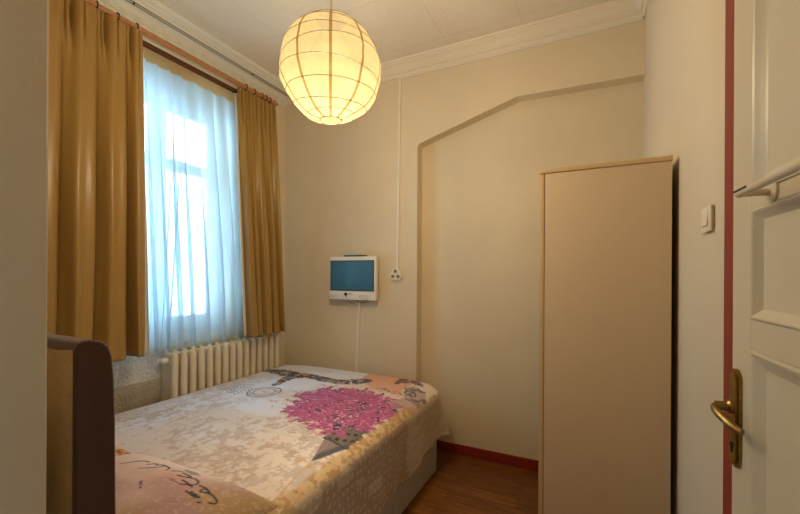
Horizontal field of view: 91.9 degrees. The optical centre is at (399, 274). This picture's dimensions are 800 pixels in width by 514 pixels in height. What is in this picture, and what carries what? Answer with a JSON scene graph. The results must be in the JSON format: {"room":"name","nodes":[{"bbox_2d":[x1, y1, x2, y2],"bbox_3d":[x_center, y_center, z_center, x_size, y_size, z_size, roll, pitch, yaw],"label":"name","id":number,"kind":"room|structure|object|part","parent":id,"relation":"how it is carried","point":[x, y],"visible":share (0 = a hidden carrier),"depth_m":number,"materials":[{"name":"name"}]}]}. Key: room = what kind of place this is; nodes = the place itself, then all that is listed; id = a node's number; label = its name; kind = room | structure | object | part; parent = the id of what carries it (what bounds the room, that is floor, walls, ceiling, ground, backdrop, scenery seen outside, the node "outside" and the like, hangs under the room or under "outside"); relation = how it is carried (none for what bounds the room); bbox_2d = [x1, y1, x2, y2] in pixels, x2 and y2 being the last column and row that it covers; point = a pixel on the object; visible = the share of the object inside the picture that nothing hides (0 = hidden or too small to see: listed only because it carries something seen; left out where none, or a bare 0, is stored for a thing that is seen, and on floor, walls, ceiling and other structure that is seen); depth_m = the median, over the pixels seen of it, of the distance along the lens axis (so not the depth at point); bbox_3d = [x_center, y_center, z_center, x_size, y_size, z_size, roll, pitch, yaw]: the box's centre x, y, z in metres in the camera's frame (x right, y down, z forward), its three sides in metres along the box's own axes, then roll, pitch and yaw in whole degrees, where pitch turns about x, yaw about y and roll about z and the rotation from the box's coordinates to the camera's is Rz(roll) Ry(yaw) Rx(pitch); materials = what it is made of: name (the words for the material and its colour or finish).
{"room":"bedroom","nodes":[
{"label":"bedroom","id":0,"kind":"room"},
{"bbox_2d":[0,0,48,513],"bbox_3d":[-1.838,-0.150,0.234,1.993,2.880,1.800,0,0,26],"label":"wall","id":1,"kind":"structure","parent":0,"point":[24,24],"depth_m":0.58,"materials":[{"name":"beige paint"}]},
{"bbox_2d":[142,34,285,366],"bbox_3d":[-1.745,-0.149,2.322,0.320,2.880,2.630,0,0,26],"label":"wall","id":2,"kind":"structure","parent":0,"point":[280,110],"depth_m":3.39,"materials":[{"name":"beige paint"}]},
{"bbox_2d":[114,377,161,413],"bbox_3d":[-1.725,0.967,2.014,0.036,0.648,1.100,0,0,26],"label":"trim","id":3,"kind":"structure","parent":2,"relation":"attached to","point":[136,395],"depth_m":2.30,"materials":[{"name":"grey paint"}]},
{"bbox_2d":[84,0,277,105],"bbox_3d":[-1.487,-1.359,2.242,0.202,0.052,1.988,0,0,26],"label":"curtain rod","id":4,"kind":"object","parent":2,"relation":"attached to","point":[105,10],"visible":0.8,"depth_m":2.35,"materials":[{"name":"brown wood"}]},
{"bbox_2d":[47,0,148,361],"bbox_3d":[-1.562,-0.464,1.862,0.127,1.848,0.744,0,0,27],"label":"curtain","id":5,"kind":"object","parent":4,"relation":"hanging from","point":[97,260],"visible":0.73,"depth_m":1.95,"materials":[{"name":"brown fabric"}]},
{"bbox_2d":[235,84,285,337],"bbox_3d":[-1.058,-0.461,2.942,0.100,1.847,0.466,0,0,26],"label":"curtain","id":6,"kind":"object","parent":4,"relation":"hanging from","point":[257,146],"visible":1,"depth_m":2.91,"materials":[{"name":"brown fabric"}]},
{"bbox_2d":[143,37,236,96],"bbox_3d":[-1.539,-1.327,2.168,0.173,0.066,1.530,0,0,26],"label":"rail","id":7,"kind":"object","parent":2,"relation":"attached to","point":[147,44],"visible":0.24,"depth_m":2.46,"materials":[{"name":"brown wood"}]},
{"bbox_2d":[143,47,243,351],"bbox_3d":[-1.374,-0.430,2.481,0.078,1.781,1.001,0,0,26],"label":"sheer curtain","id":8,"kind":"object","parent":7,"relation":"hanging from","point":[195,277],"visible":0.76,"depth_m":2.51,"materials":[{"name":"white fabric"}]},
{"bbox_2d":[94,0,287,107],"bbox_3d":[-1.450,-1.535,2.348,0.172,0.105,2.330,0,0,26],"label":"trim","id":9,"kind":"structure","parent":2,"relation":"attached to","point":[127,10],"depth_m":2.56,"materials":[{"name":"white paint"}]},
{"bbox_2d":[126,0,289,97],"bbox_3d":[-1.436,-1.544,2.336,0.040,0.019,2.280,0,0,26],"label":"track","id":10,"kind":"object","parent":2,"relation":"attached to","point":[136,3],"visible":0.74,"depth_m":2.56,"materials":[{"name":"white paint"}]},
{"bbox_2d":[156,0,612,78],"bbox_3d":[-0.773,-1.634,1.074,3.150,0.100,4.440,0,0,26],"label":"ceiling","id":11,"kind":"structure","parent":0,"point":[255,29],"depth_m":2.38,"materials":[{"name":"paint"}]},
{"bbox_2d":[278,0,380,124],"bbox_3d":[-0.285,-1.109,1.602,0.413,0.944,0.412,0,0,-19],"label":"paper lantern","id":12,"kind":"object","parent":11,"relation":"hanging from","point":[329,63],"visible":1,"depth_m":1.45,"materials":[{"name":"yellow paper"}]},
{"bbox_2d":[284,17,644,460],"bbox_3d":[0.151,-0.139,2.973,3.150,2.880,0.210,0,0,26],"label":"wall","id":13,"kind":"structure","parent":0,"point":[461,320],"depth_m":2.80,"materials":[{"name":"beige paint"}]},
{"bbox_2d":[329,256,377,303],"bbox_3d":[-0.364,0.040,3.055,0.430,0.370,0.094,0,0,26],"label":"television","id":14,"kind":"object","parent":13,"relation":"attached to","point":[351,278],"visible":1,"depth_m":3.02,"materials":[{"name":"white plastic"}]},
{"bbox_2d":[344,255,367,256],"bbox_3d":[-0.348,-0.152,3.051,0.200,0.012,0.046,0,0,26],"label":"box","id":15,"kind":"object","parent":14,"relation":"on","point":[344,255],"visible":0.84,"depth_m":3.04,"materials":[{"name":"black plastic"}]},
{"bbox_2d":[355,300,360,371],"bbox_3d":[-0.347,0.749,3.092,0.067,1.097,0.010,0,0,26],"label":"duct","id":16,"kind":"object","parent":13,"relation":"attached to","point":[359,304],"visible":0.64,"depth_m":3.08,"materials":[{"name":"white plastic"}]},
{"bbox_2d":[390,268,402,279],"bbox_3d":[-0.030,-0.009,2.927,0.099,0.093,0.030,0,0,26],"label":"socket","id":17,"kind":"object","parent":13,"relation":"attached to","point":[396,274],"visible":1,"depth_m":2.92,"materials":[{"name":"white plastic"}]},
{"bbox_2d":[286,0,643,104],"bbox_3d":[0.170,-1.538,2.792,2.730,0.082,0.104,0,0,26],"label":"trim","id":18,"kind":"structure","parent":13,"relation":"attached to","point":[615,11],"depth_m":2.50,"materials":[{"name":"beige paint"}]},
{"bbox_2d":[437,440,538,471],"bbox_3d":[0.799,1.268,2.628,1.430,0.072,0.012,0,0,26],"label":"baseboard","id":19,"kind":"structure","parent":13,"relation":"attached to","point":[511,460],"depth_m":2.71,"materials":[{"name":"red paint"}]},
{"bbox_2d":[396,17,642,267],"bbox_3d":[0.689,-0.763,2.587,1.587,1.462,0.011,0,0,26],"label":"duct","id":20,"kind":"object","parent":13,"relation":"attached to","point":[641,18],"visible":0.99,"depth_m":2.79,"materials":[{"name":"white plastic"}]},
{"bbox_2d":[402,450,537,513],"bbox_3d":[-0.789,1.346,1.074,3.150,0.100,4.440,0,0,26],"label":"floor","id":21,"kind":"structure","parent":0,"point":[459,484],"depth_m":2.36,"materials":[{"name":"laminate"}]},
{"bbox_2d":[157,334,278,401],"bbox_3d":[-1.269,0.887,2.787,0.132,0.813,1.010,0,0,26],"label":"radiator","id":22,"kind":"object","parent":21,"relation":"on","point":[185,371],"visible":0.51,"depth_m":2.67,"materials":[{"name":"metal"}]},
{"bbox_2d":[46,333,436,513],"bbox_3d":[-0.802,0.711,1.998,1.385,1.162,2.097,0,0,26],"label":"bed","id":23,"kind":"object","parent":21,"relation":"on","point":[80,451],"visible":0.33,"depth_m":0.79,"materials":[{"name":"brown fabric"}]},
{"bbox_3d":[-1.244,0.685,1.098,1.385,1.116,0.074,0,0,26],"label":"headboard","id":24,"kind":"part","parent":23,"relation":"part of","materials":[{"name":"brown wood"}]},
{"bbox_2d":[115,365,449,513],"bbox_3d":[-0.736,0.922,2.081,1.443,0.404,2.132,0,0,26],"label":"bedspread","id":25,"kind":"object","parent":23,"relation":"on","point":[302,439],"visible":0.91,"depth_m":1.87,"materials":[{"name":"fabric"}]},
{"bbox_2d":[115,446,130,456],"bbox_3d":[-1.413,0.684,1.496,0.556,0.063,0.400,0,0,26],"label":"pillow","id":26,"kind":"object","parent":25,"relation":"on","point":[119,451],"visible":0.02,"depth_m":1.54,"materials":[{"name":"fabric"}]},
{"bbox_2d":[115,453,278,513],"bbox_3d":[-0.815,0.679,1.185,0.770,0.079,0.430,0,0,26],"label":"pillow","id":27,"kind":"object","parent":25,"relation":"on","point":[144,484],"visible":0.62,"depth_m":1.17,"materials":[{"name":"fabric"}]},
{"bbox_2d":[538,155,672,513],"bbox_3d":[0.940,0.439,1.860,0.470,1.724,0.876,0,0,26],"label":"wardrobe","id":28,"kind":"object","parent":21,"relation":"on","point":[605,277],"visible":1,"depth_m":1.46,"materials":[{"name":"laminate"}]},
{"bbox_3d":[0.664,0.415,1.752,0.017,1.637,0.434,0,0,26],"label":"door","id":29,"kind":"part","parent":28,"relation":"part of","materials":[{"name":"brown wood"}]},
{"bbox_3d":[0.956,-0.414,1.854,0.444,0.018,0.876,0,0,26],"label":"panel","id":30,"kind":"part","parent":28,"relation":"part of","materials":[{"name":"brown wood"}]},
{"bbox_2d":[643,0,724,513],"bbox_3d":[1.123,-0.134,1.515,0.120,2.880,1.730,0,0,26],"label":"wall","id":31,"kind":"structure","parent":0,"point":[684,79],"depth_m":1.17,"materials":[{"name":"beige paint"}]},
{"bbox_2d":[629,0,648,16],"bbox_3d":[0.462,-1.537,0.407,0.104,0.082,4.130,0,0,26],"label":"trim","id":32,"kind":"structure","parent":31,"relation":"attached to","point":[641,5],"depth_m":2.18,"materials":[{"name":"beige paint"}]},
{"bbox_2d":[701,204,714,233],"bbox_3d":[0.801,-0.145,1.010,0.013,0.066,0.090,0,0,26],"label":"light switch","id":33,"kind":"object","parent":31,"relation":"attached to","point":[707,213],"visible":1,"depth_m":0.99,"materials":[{"name":"beige plastic"}]},
{"bbox_3d":[0.194,-0.139,-0.379,0.120,2.880,2.490,0,0,26],"label":"wall","id":34,"kind":"structure","parent":0,"visible":0},
{"bbox_2d":[710,0,799,513],"bbox_3d":[0.514,0.203,0.362,0.194,2.200,1.103,0,0,26],"label":"door","id":35,"kind":"structure","parent":34,"relation":"in","point":[760,405],"depth_m":0.65,"materials":[{"name":"white wood"}]},
{"bbox_3d":[0.594,0.255,0.705,0.036,0.041,0.090,0,0,26],"label":"lever","id":36,"kind":"part","parent":35,"relation":"part of","materials":[{"name":"brown metal"}]},
{"bbox_3d":[0.543,0.203,0.347,0.130,2.200,1.103,0,0,26],"label":"frame","id":37,"kind":"part","parent":35,"relation":"part of","materials":[{"name":"red paint"}]},
{"bbox_3d":[0.627,0.267,0.725,0.009,0.184,0.040,0,0,23],"label":"handle","id":38,"kind":"part","parent":35,"relation":"part of","materials":[{"name":"gold metal"}]},
{"bbox_3d":[0.566,-0.131,0.615,0.040,0.042,0.042,0,0,26],"label":"rail post","id":39,"kind":"part","parent":35,"relation":"part of","materials":[{"name":"white wood"}]},
{"bbox_3d":[0.496,0.585,0.373,0.035,0.917,0.642,0,0,23],"label":"panel","id":40,"kind":"part","parent":35,"relation":"part of","materials":[{"name":"white wood"}]},
{"bbox_3d":[0.499,-0.019,0.373,0.035,0.193,0.642,0,0,23],"label":"panel","id":41,"kind":"part","parent":35,"relation":"part of","materials":[{"name":"white wood"}]},
{"bbox_3d":[0.501,-0.401,0.373,0.035,0.525,0.642,0,0,23],"label":"panel","id":42,"kind":"part","parent":35,"relation":"part of","materials":[{"name":"white wood"}]},
{"bbox_3d":[-1.639,0.891,2.562,0.308,0.800,0.960,0,0,26],"label":"wall","id":43,"kind":"structure","parent":0,"visible":0},
{"bbox_2d":[112,348,171,387],"bbox_3d":[-1.728,0.537,2.017,0.026,0.212,1.100,0,0,26],"label":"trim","id":44,"kind":"structure","parent":43,"relation":"attached to","point":[133,369],"depth_m":2.31,"materials":[{"name":"white paint"}]}
]}

